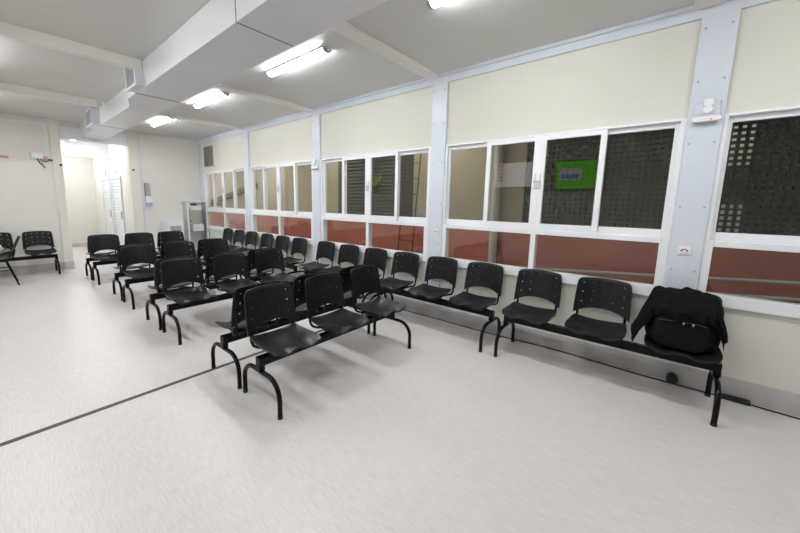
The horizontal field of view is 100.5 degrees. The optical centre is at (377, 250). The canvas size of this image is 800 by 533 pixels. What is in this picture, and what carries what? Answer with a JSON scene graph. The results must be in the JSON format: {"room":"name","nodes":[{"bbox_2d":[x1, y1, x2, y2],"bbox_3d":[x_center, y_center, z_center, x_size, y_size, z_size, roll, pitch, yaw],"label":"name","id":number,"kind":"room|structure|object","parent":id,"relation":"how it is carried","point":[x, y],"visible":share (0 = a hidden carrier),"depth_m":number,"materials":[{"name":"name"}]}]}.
{"room":"waiting room","nodes":[
{"label":"waiting room","id":0,"kind":"room"},
{"bbox_2d":[62,156,98,243],"bbox_3d":[-9.143,-1.475,9.564,0.100,2.800,1.600,8,11,40],"label":"wall","id":1,"kind":"structure","parent":0,"point":[78,171],"depth_m":9.87,"materials":[{"name":"beige paint"}]},
{"bbox_2d":[72,243,86,246],"bbox_3d":[-9.089,-0.138,9.759,0.012,0.100,1.500,8,11,40],"label":"baseboard","id":2,"kind":"structure","parent":1,"relation":"attached to","point":[73,244],"depth_m":9.93,"materials":[{"name":"grey plastic"}]},
{"bbox_2d":[0,112,202,266],"bbox_3d":[-6.401,-1.073,6.622,0.120,2.930,5.718,8,11,40],"label":"wall","id":3,"kind":"structure","parent":0,"point":[28,198],"depth_m":6.52,"materials":[{"name":"beige paint"}]},
{"bbox_2d":[0,118,49,154],"bbox_3d":[-7.263,-2.003,5.347,0.035,0.610,2.860,8,11,40],"label":"cable conduit","id":4,"kind":"object","parent":3,"relation":"attached to","point":[45,124],"visible":1,"depth_m":6.34,"materials":[{"name":"white plastic"}]},
{"bbox_2d":[0,261,74,275],"bbox_3d":[-7.252,0.444,5.753,0.042,0.150,3.003,8,11,40],"label":"baseboard","id":5,"kind":"structure","parent":3,"relation":"attached to","point":[63,265],"depth_m":6.47,"materials":[{"name":"grey plastic"}]},
{"bbox_2d":[30,152,52,167],"bbox_3d":[-6.419,-1.716,6.365,0.050,0.283,0.295,8,11,40],"label":"router","id":6,"kind":"object","parent":3,"relation":"attached to","point":[35,155],"visible":1,"depth_m":6.32,"materials":[{"name":"white plastic"}]},
{"bbox_2d":[47,119,73,261],"bbox_3d":[-6.335,-1.077,6.659,0.170,2.930,0.140,8,11,40],"label":"trim","id":7,"kind":"structure","parent":3,"relation":"attached to","point":[52,124],"depth_m":6.60,"materials":[{"name":"white paint"}]},
{"bbox_2d":[58,128,126,145],"bbox_3d":[-5.921,-2.361,6.956,0.080,0.200,1.100,8,11,40],"label":"trim","id":8,"kind":"structure","parent":3,"relation":"attached to","point":[68,134],"depth_m":6.84,"materials":[{"name":"white paint"}]},
{"bbox_2d":[58,126,126,136],"bbox_3d":[-5.868,-2.461,6.896,0.035,0.035,1.100,8,11,40],"label":"trim","id":9,"kind":"structure","parent":3,"relation":"attached to","point":[62,127],"depth_m":6.65,"materials":[{"name":"white plastic"}]},
{"bbox_2d":[126,130,144,232],"bbox_3d":[-5.461,-1.194,7.564,0.050,2.930,0.185,8,11,40],"label":"trim","id":10,"kind":"structure","parent":3,"relation":"attached to","point":[132,143],"depth_m":7.50,"materials":[{"name":"white paint"}]},
{"bbox_2d":[144,183,152,205],"bbox_3d":[-5.302,-1.287,7.697,0.100,0.520,0.130,8,11,40],"label":"soap dispenser","id":11,"kind":"object","parent":3,"relation":"attached to","point":[148,199],"visible":1,"depth_m":7.66,"materials":[{"name":"grey plastic"}]},
{"bbox_2d":[137,135,197,231],"bbox_3d":[-4.989,-1.287,8.123,0.020,2.768,1.278,8,11,40],"label":"cable conduit","id":12,"kind":"object","parent":3,"relation":"attached to","point":[137,135],"visible":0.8,"depth_m":7.64,"materials":[{"name":"white plastic"}]},
{"bbox_2d":[92,144,133,233],"bbox_3d":[-7.074,-1.347,8.902,3.908,2.800,0.100,8,11,40],"label":"wall","id":13,"kind":"structure","parent":0,"point":[117,153],"depth_m":8.30,"materials":[{"name":"beige paint"}]},
{"bbox_2d":[60,139,108,158],"bbox_3d":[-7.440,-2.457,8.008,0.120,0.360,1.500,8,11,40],"label":"ceiling","id":14,"kind":"structure","parent":13,"relation":"attached to","point":[68,148],"depth_m":8.18,"materials":[{"name":"white paint"}]},
{"bbox_2d":[101,177,116,252],"bbox_3d":[-7.362,-0.967,9.105,0.970,1.980,0.050,8,11,40],"label":"door","id":15,"kind":"structure","parent":13,"relation":"in","point":[105,182],"depth_m":9.05,"materials":[{"name":"white plastic"}]},
{"bbox_2d":[111,176,125,244],"bbox_3d":[-6.510,-0.848,8.373,0.910,1.980,0.050,8,11,40],"label":"door","id":16,"kind":"structure","parent":13,"relation":"in","point":[116,183],"depth_m":8.33,"materials":[{"name":"white plastic"}]},
{"bbox_2d":[0,0,694,139],"bbox_3d":[-1.630,-1.899,2.263,12.792,0.100,5.818,8,11,40],"label":"ceiling","id":17,"kind":"structure","parent":0,"point":[455,34],"depth_m":3.19,"materials":[{"name":"white paint"}]},
{"bbox_2d":[0,82,97,107],"bbox_3d":[-5.359,-2.090,3.899,0.080,0.105,3.210,8,11,40],"label":"trim","id":18,"kind":"structure","parent":17,"relation":"attached to","point":[4,87],"depth_m":4.66,"materials":[{"name":"white paint"}]},
{"bbox_2d":[0,21,141,69],"bbox_3d":[-3.627,-1.848,2.412,0.080,0.105,3.210,8,11,40],"label":"trim","id":19,"kind":"structure","parent":17,"relation":"attached to","point":[8,30],"depth_m":3.15,"materials":[{"name":"white paint"}]},
{"bbox_2d":[150,117,173,126],"bbox_3d":[-4.118,-2.455,6.351,1.070,0.046,0.104,8,11,40],"label":"lamp","id":20,"kind":"object","parent":17,"relation":"attached to","point":[165,119],"visible":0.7,"depth_m":6.32,"materials":[{"name":"white plastic"}]},
{"bbox_2d":[193,91,229,107],"bbox_3d":[-2.488,-2.227,4.952,1.070,0.046,0.104,8,11,40],"label":"lamp","id":21,"kind":"object","parent":17,"relation":"attached to","point":[222,94],"visible":1,"depth_m":4.87,"materials":[{"name":"white plastic"}]},
{"bbox_2d":[80,0,387,139],"bbox_3d":[-1.224,-1.771,2.740,12.570,0.273,0.560,8,11,40],"label":"air duct","id":22,"kind":"object","parent":17,"relation":"attached to","point":[224,39],"visible":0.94,"depth_m":2.79,"materials":[{"name":"grey metal"}]},
{"bbox_2d":[85,109,90,125],"bbox_3d":[-4.920,-2.256,5.666,0.480,0.221,0.015,8,11,40],"label":"grille","id":23,"kind":"object","parent":22,"relation":"attached to","point":[88,112],"depth_m":5.66,"materials":[{"name":"grey metal"}]},
{"bbox_2d":[89,108,99,128],"bbox_3d":[-4.882,-2.261,5.709,0.520,0.261,0.098,8,11,40],"label":"register","id":24,"kind":"object","parent":22,"relation":"attached to","point":[94,113],"depth_m":5.55,"materials":[{"name":"white metal"}]},
{"bbox_2d":[125,68,133,87],"bbox_3d":[-2.732,-1.936,3.682,0.320,0.218,0.015,8,11,40],"label":"grille","id":25,"kind":"object","parent":22,"relation":"attached to","point":[129,74],"depth_m":3.70,"materials":[{"name":"grey metal"}]},
{"bbox_2d":[130,61,143,92],"bbox_3d":[-2.703,-1.940,3.714,0.360,0.258,0.069,8,11,40],"label":"register","id":26,"kind":"object","parent":22,"relation":"attached to","point":[136,76],"depth_m":3.62,"materials":[{"name":"white metal"}]},
{"bbox_2d":[266,46,330,76],"bbox_3d":[-0.874,-2.002,3.565,1.070,0.046,0.104,8,11,40],"label":"lamp","id":27,"kind":"object","parent":17,"relation":"attached to","point":[322,50],"visible":1,"depth_m":3.48,"materials":[{"name":"white plastic"}]},
{"bbox_2d":[426,0,451,9],"bbox_3d":[0.782,-1.770,2.143,1.070,0.046,0.104,8,11,40],"label":"lamp","id":28,"kind":"object","parent":17,"relation":"attached to","point":[431,4],"visible":1,"depth_m":2.43,"materials":[{"name":"white plastic"}]},
{"bbox_2d":[0,246,799,532],"bbox_3d":[-3.837,0.800,4.538,18.500,0.100,5.798,8,11,40],"label":"floor","id":29,"kind":"structure","parent":0,"point":[375,434],"depth_m":2.11,"materials":[{"name":"plastic"}]},
{"bbox_2d":[0,236,20,284],"bbox_3d":[-6.153,0.182,5.391,0.422,0.793,0.577,8,11,40],"label":"chair","id":30,"kind":"object","parent":29,"relation":"on","point":[13,250],"visible":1,"depth_m":5.42,"materials":[{"name":"black plastic"}]},
{"bbox_2d":[0,231,60,273],"bbox_3d":[-6.707,0.106,5.870,0.545,0.802,1.530,8,11,40],"label":"bench","id":31,"kind":"object","parent":29,"relation":"on","point":[43,237],"visible":0.84,"depth_m":6.28,"materials":[{"name":"black paint"}]},
{"bbox_2d":[85,231,171,279],"bbox_3d":[-4.779,0.033,6.588,0.501,0.802,1.530,8,11,40],"label":"bench","id":32,"kind":"object","parent":29,"relation":"on","point":[88,260],"visible":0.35,"depth_m":6.14,"materials":[{"name":"black paint"}]},
{"bbox_2d":[90,231,184,284],"bbox_3d":[-4.357,0.090,6.239,0.501,0.802,1.530,8,11,40],"label":"bench","id":33,"kind":"object","parent":29,"relation":"on","point":[109,239],"visible":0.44,"depth_m":5.99,"materials":[{"name":"black paint"}]},
{"bbox_2d":[112,238,221,300],"bbox_3d":[-3.335,0.225,5.414,0.501,0.802,1.530,8,11,40],"label":"bench","id":34,"kind":"object","parent":29,"relation":"on","point":[200,245],"visible":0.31,"depth_m":5.03,"materials":[{"name":"black paint"}]},
{"bbox_2d":[161,221,184,239],"bbox_3d":[-4.919,-0.239,8.039,0.390,0.920,0.380,8,11,40],"label":"appliance","id":35,"kind":"object","parent":29,"relation":"on","point":[165,225],"visible":0.37,"depth_m":7.88,"materials":[{"name":"white plastic"}]},
{"bbox_2d":[120,239,241,309],"bbox_3d":[-2.897,0.286,5.038,0.501,0.802,1.530,8,11,40],"label":"bench","id":36,"kind":"object","parent":29,"relation":"on","point":[187,248],"visible":0.58,"depth_m":4.80,"materials":[{"name":"black paint"}]},
{"bbox_2d":[0,314,365,446],"bbox_3d":[-1.632,1.059,2.625,0.040,0.002,5.578,8,11,40],"label":"trim","id":37,"kind":"structure","parent":29,"relation":"attached to","point":[262,351],"depth_m":2.37,"materials":[{"name":"grey"}]},
{"bbox_2d":[181,201,208,248],"bbox_3d":[-4.577,-0.536,8.389,0.410,1.419,0.470,8,11,40],"label":"display cabinet","id":38,"kind":"object","parent":29,"relation":"on","point":[181,201],"visible":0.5,"depth_m":8.28,"materials":[{"name":"white plastic"}]},
{"bbox_2d":[189,205,200,209],"bbox_3d":[-4.558,-1.065,8.303,0.220,0.110,0.210,8,11,40],"label":"carton","id":39,"kind":"object","parent":38,"relation":"on","point":[191,207],"visible":0.91,"depth_m":8.23,"materials":[{"name":"white cardboard"}]},
{"bbox_2d":[190,223,203,230],"bbox_3d":[-4.552,-0.577,8.389,0.220,0.180,0.250,8,11,40],"label":"carton","id":40,"kind":"object","parent":38,"relation":"on","point":[193,227],"visible":0.9,"depth_m":8.31,"materials":[{"name":"white cardboard"}]},
{"bbox_2d":[146,248,274,329],"bbox_3d":[-2.100,0.396,4.364,0.501,0.802,1.530,8,11,40],"label":"bench","id":41,"kind":"object","parent":29,"relation":"on","point":[251,264],"visible":0.54,"depth_m":4.06,"materials":[{"name":"black paint"}]},
{"bbox_2d":[160,248,296,344],"bbox_3d":[-1.667,0.456,3.998,0.501,0.802,1.530,8,11,40],"label":"bench","id":42,"kind":"object","parent":29,"relation":"on","point":[201,295],"visible":0.8,"depth_m":3.82,"materials":[{"name":"black paint"}]},
{"bbox_2d":[203,228,256,261],"bbox_3d":[-3.191,-0.030,7.192,1.530,0.802,0.545,8,11,40],"label":"bench","id":43,"kind":"object","parent":29,"relation":"on","point":[251,236],"visible":0.54,"depth_m":7.20,"materials":[{"name":"black paint"}]},
{"bbox_2d":[243,233,306,273],"bbox_3d":[-1.931,0.146,6.110,1.530,0.802,0.545,8,11,40],"label":"bench","id":44,"kind":"object","parent":29,"relation":"on","point":[299,245],"visible":0.52,"depth_m":5.99,"materials":[{"name":"black paint"}]},
{"bbox_2d":[211,264,369,388],"bbox_3d":[-0.753,0.580,3.239,0.501,0.802,1.530,8,11,40],"label":"bench","id":45,"kind":"object","parent":29,"relation":"on","point":[237,325],"visible":0.48,"depth_m":2.88,"materials":[{"name":"black paint"}]},
{"bbox_2d":[243,265,410,419],"bbox_3d":[-0.335,0.638,2.885,0.501,0.802,1.530,8,11,40],"label":"bench","id":46,"kind":"object","parent":29,"relation":"on","point":[293,338],"visible":1,"depth_m":2.71,"materials":[{"name":"black paint"}]},
{"bbox_2d":[297,241,386,314],"bbox_3d":[-0.581,0.335,4.950,1.530,0.802,0.545,8,11,40],"label":"bench","id":47,"kind":"object","parent":29,"relation":"on","point":[325,249],"visible":0.56,"depth_m":5.10,"materials":[{"name":"black paint"}]},
{"bbox_2d":[370,252,503,351],"bbox_3d":[0.634,0.505,3.907,1.530,0.802,0.545,8,11,40],"label":"bench","id":48,"kind":"object","parent":29,"relation":"on","point":[436,268],"visible":0.97,"depth_m":3.85,"materials":[{"name":"black paint"}]},
{"bbox_2d":[299,281,799,419],"bbox_3d":[1.405,0.954,3.644,8.000,0.012,0.065,8,11,40],"label":"cable","id":49,"kind":"object","parent":29,"relation":"on","point":[299,281],"visible":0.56,"depth_m":3.03,"materials":[{"name":"black rubber"}]},
{"bbox_2d":[494,269,722,426],"bbox_3d":[1.870,0.678,2.846,1.530,0.802,0.545,8,11,40],"label":"bench","id":50,"kind":"object","parent":29,"relation":"on","point":[612,334],"visible":0.76,"depth_m":2.94,"materials":[{"name":"black paint"}]},
{"bbox_2d":[645,302,723,352],"bbox_3d":[2.243,0.508,2.438,0.421,0.420,0.314,8,11,40],"label":"backpack","id":51,"kind":"object","parent":50,"relation":"on","point":[664,331],"visible":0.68,"depth_m":2.34,"materials":[{"name":"black fabric"}]},
{"bbox_2d":[631,285,727,351],"bbox_3d":[2.241,0.525,2.484,0.525,0.488,0.419,8,11,40],"label":"jacket","id":52,"kind":"object","parent":51,"relation":"on","point":[686,304],"visible":0.97,"depth_m":2.34,"materials":[{"name":"black fabric"}]},
{"bbox_2d":[666,373,677,383],"bbox_3d":[2.439,1.060,2.750,0.076,0.076,0.062,8,11,40],"label":"plug","id":53,"kind":"object","parent":29,"relation":"on","point":[672,378],"visible":1,"depth_m":2.73,"materials":[{"name":"black plastic"}]},
{"bbox_2d":[721,393,750,405],"bbox_3d":[2.708,1.129,2.518,0.160,0.028,0.055,8,11,40],"label":"power strip","id":54,"kind":"object","parent":29,"relation":"on","point":[735,399],"visible":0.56,"depth_m":2.50,"materials":[{"name":"black plastic"}]},
{"bbox_2d":[202,0,799,393],"bbox_3d":[0.224,-0.677,4.604,12.572,2.930,0.120,8,11,40],"label":"wall","id":55,"kind":"structure","parent":0,"point":[648,77],"depth_m":3.01,"materials":[{"name":"beige paint"}]},
{"bbox_2d":[102,101,242,129],"bbox_3d":[-3.543,-2.401,6.033,0.130,0.044,2.248,8,11,40],"label":"trim","id":56,"kind":"structure","parent":55,"relation":"attached to","point":[104,103],"depth_m":6.18,"materials":[{"name":"white paint"}]},
{"bbox_2d":[198,143,207,238],"bbox_3d":[-4.473,-1.349,8.533,0.198,2.670,0.034,8,11,40],"label":"trim","id":57,"kind":"structure","parent":55,"relation":"attached to","point":[200,150],"depth_m":8.48,"materials":[{"name":"grey plastic"}]},
{"bbox_2d":[203,145,213,166],"bbox_3d":[-4.127,-2.292,8.119,0.490,0.475,0.014,8,11,40],"label":"air vent","id":58,"kind":"object","parent":55,"relation":"in","point":[208,151],"visible":1,"depth_m":8.12,"materials":[{"name":"grey metal"}]},
{"bbox_2d":[203,168,246,234],"bbox_3d":[-3.584,-1.153,7.829,2.098,1.430,0.100,8,11,40],"label":"window","id":59,"kind":"structure","parent":55,"relation":"in","point":[215,208],"depth_m":7.85,"materials":[{"name":"white plastic"}]},
{"bbox_2d":[243,132,252,251],"bbox_3d":[-2.741,-1.107,7.046,0.198,2.670,0.034,8,11,40],"label":"trim","id":60,"kind":"structure","parent":55,"relation":"attached to","point":[246,134],"depth_m":6.98,"materials":[{"name":"grey plastic"}]},
{"bbox_2d":[213,83,312,111],"bbox_3d":[-1.811,-2.159,4.546,0.130,0.044,2.248,8,11,40],"label":"trim","id":61,"kind":"structure","parent":55,"relation":"attached to","point":[230,88],"depth_m":4.69,"materials":[{"name":"white paint"}]},
{"bbox_2d":[249,160,312,244],"bbox_3d":[-1.852,-0.910,6.341,2.098,1.430,0.100,8,11,40],"label":"window","id":62,"kind":"structure","parent":55,"relation":"in","point":[296,213],"depth_m":6.31,"materials":[{"name":"white plastic"}]},
{"bbox_2d":[311,159,317,169],"bbox_3d":[-1.029,-1.411,5.447,0.156,0.167,0.060,8,11,40],"label":"emergency light","id":63,"kind":"object","parent":55,"relation":"attached to","point":[315,162],"visible":1,"depth_m":5.42,"materials":[{"name":"white plastic"}]},
{"bbox_2d":[312,114,321,262],"bbox_3d":[-1.009,-0.865,5.559,0.198,2.670,0.034,8,11,40],"label":"trim","id":64,"kind":"structure","parent":55,"relation":"attached to","point":[316,119],"depth_m":5.50,"materials":[{"name":"grey plastic"}]},
{"bbox_2d":[320,147,430,261],"bbox_3d":[-0.120,-0.668,4.854,2.098,1.430,0.100,8,11,40],"label":"window","id":65,"kind":"structure","parent":55,"relation":"in","point":[368,217],"depth_m":4.78,"materials":[{"name":"white plastic"}]},
{"bbox_2d":[331,21,437,80],"bbox_3d":[-0.079,-1.917,3.058,0.130,0.044,2.248,8,11,40],"label":"trim","id":66,"kind":"structure","parent":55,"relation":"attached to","point":[346,29],"depth_m":3.17,"materials":[{"name":"white paint"}]},
{"bbox_2d":[433,229,438,234],"bbox_3d":[0.718,-0.228,4.100,0.080,0.070,0.014,8,11,40],"label":"wall socket","id":67,"kind":"object","parent":55,"relation":"attached to","point":[435,231],"visible":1,"depth_m":4.09,"materials":[{"name":"white plastic"}]},
{"bbox_2d":[425,82,448,305],"bbox_3d":[0.722,-0.623,4.071,0.198,2.670,0.034,8,11,40],"label":"trim","id":68,"kind":"structure","parent":55,"relation":"attached to","point":[440,91],"depth_m":4.01,"materials":[{"name":"white metal"}]},
{"bbox_2d":[196,0,778,143],"bbox_3d":[0.190,-2.069,4.338,12.572,0.099,0.050,8,11,40],"label":"trim","id":69,"kind":"structure","parent":55,"relation":"attached to","point":[687,14],"depth_m":3.17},
{"bbox_2d":[259,267,799,416],"bbox_3d":[0.159,0.700,4.753,12.572,0.160,0.012,8,11,40],"label":"baseboard","id":70,"kind":"structure","parent":55,"relation":"attached to","point":[760,395],"depth_m":3.00,"materials":[{"name":"grey plastic"}]},
{"bbox_2d":[441,118,687,295],"bbox_3d":[1.611,-0.426,3.367,2.098,1.430,0.100,8,11,40],"label":"window","id":71,"kind":"structure","parent":55,"relation":"in","point":[534,227],"depth_m":3.16,"materials":[{"name":"white plastic"}]},
{"bbox_2d":[677,246,691,254],"bbox_3d":[2.430,0.003,2.629,0.080,0.070,0.014,8,11,40],"label":"wall socket","id":72,"kind":"object","parent":55,"relation":"attached to","point":[682,250],"visible":1,"depth_m":2.63,"materials":[{"name":"white plastic"}]},
{"bbox_2d":[653,9,740,366],"bbox_3d":[2.454,-0.381,2.584,0.198,2.670,0.034,8,11,40],"label":"pillar","id":73,"kind":"structure","parent":55,"relation":"attached to","point":[718,32],"depth_m":2.52,"materials":[{"name":"white metal"}]},
{"bbox_2d":[694,0,719,9],"bbox_3d":[1.653,-1.675,1.571,0.130,0.044,2.248,8,11,40],"label":"trim","id":74,"kind":"structure","parent":55,"relation":"attached to","point":[699,4],"depth_m":2.37,"materials":[{"name":"white paint"}]},
{"bbox_2d":[692,98,721,123],"bbox_3d":[2.440,-1.031,2.454,0.156,0.167,0.060,8,11,40],"label":"emergency light","id":75,"kind":"object","parent":55,"relation":"attached to","point":[708,111],"visible":1,"depth_m":2.44,"materials":[{"name":"white plastic"}]},
{"bbox_2d":[697,105,799,318],"bbox_3d":[3.343,-0.184,1.879,2.098,1.430,0.100,8,11,40],"label":"window","id":76,"kind":"structure","parent":55,"relation":"in","point":[781,243],"depth_m":2.44,"materials":[{"name":"white plastic"}]},
{"label":"outside","id":77,"kind":"structure","parent":0,"visible":0},
{"bbox_2d":[209,116,799,235],"bbox_3d":[-1.059,-1.718,7.748,24.000,1.850,0.140,8,11,40],"label":"window panes","id":78,"kind":"structure","parent":77,"point":[795,132],"depth_m":4.42,"materials":[{"name":"glass"}]},
{"bbox_2d":[210,183,257,204],"bbox_3d":[-4.999,-1.778,11.022,3.800,0.790,0.120,8,11,40],"label":"stair stringer","id":79,"kind":"object","parent":78,"relation":"attached to","point":[240,191],"visible":0.36,"depth_m":10.72,"materials":[{"name":"brown"}]},
{"bbox_2d":[338,154,413,216],"bbox_3d":[-0.116,-1.341,6.816,2.010,1.400,0.090,8,11,40],"label":"shutter","id":80,"kind":"object","parent":78,"relation":"attached to","point":[383,202],"visible":0.57,"depth_m":6.64,"materials":[{"name":"grey"}]},
{"bbox_2d":[488,145,503,262],"bbox_3d":[1.832,-0.726,5.148,0.120,2.980,0.120,8,11,40],"label":"drain pipe","id":81,"kind":"object","parent":78,"relation":"attached to","point":[498,157],"visible":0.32,"depth_m":5.09,"materials":[{"name":"grey plastic"}]},
{"bbox_2d":[211,212,799,303],"bbox_3d":[-1.087,-0.243,7.955,24.000,1.130,0.155,8,11,40],"label":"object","id":82,"kind":"structure","parent":78,"relation":"attached to","point":[556,252],"depth_m":4.59,"materials":[{"name":"red paint"}]},
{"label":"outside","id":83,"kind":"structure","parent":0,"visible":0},
{"bbox_3d":[-1.511,-2.613,7.076,24.000,0.100,1.682,8,11,40],"label":"ceiling","id":84,"kind":"structure","parent":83,"visible":0},
{"bbox_2d":[372,158,383,193],"bbox_3d":[-0.017,-1.749,6.327,0.334,1.350,0.326,8,11,40],"label":"hanging plant","id":85,"kind":"object","parent":84,"relation":"hanging from","point":[375,190],"visible":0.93,"depth_m":6.35,"materials":[{"name":"green plant"}]},
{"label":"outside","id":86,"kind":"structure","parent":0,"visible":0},
{"bbox_3d":[-0.213,0.244,9.052,24.000,0.120,5.782,8,11,40],"label":"floor","id":87,"kind":"structure","parent":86,"visible":0},
{"bbox_2d":[397,154,420,251],"bbox_3d":[0.560,-0.603,6.080,0.342,2.432,0.272,8,11,40],"label":"ladder","id":88,"kind":"object","parent":87,"relation":"on","point":[412,241],"visible":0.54,"depth_m":6.05,"materials":[{"name":"black"}]},
{"bbox_2d":[526,121,799,234],"bbox_3d":[6.252,-1.262,3.987,12.004,4.550,0.782,8,11,40],"label":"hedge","id":89,"kind":"object","parent":87,"relation":"on","point":[764,124],"visible":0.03,"depth_m":5.40,"materials":[{"name":"black metal"}]},
{"bbox_2d":[536,268,799,301],"bbox_3d":[4.069,0.581,3.057,5.703,1.062,0.034,8,11,40],"label":"handrail","id":90,"kind":"object","parent":87,"relation":"on","point":[551,269],"visible":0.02,"depth_m":3.38,"materials":[{"name":"grey metal"}]},
{"bbox_2d":[717,124,755,231],"bbox_3d":[4.719,-0.563,4.508,0.340,2.930,0.170,8,11,40],"label":"pillar","id":91,"kind":"structure","parent":87,"relation":"on","point":[754,125],"depth_m":4.37,"materials":[{"name":"white"}]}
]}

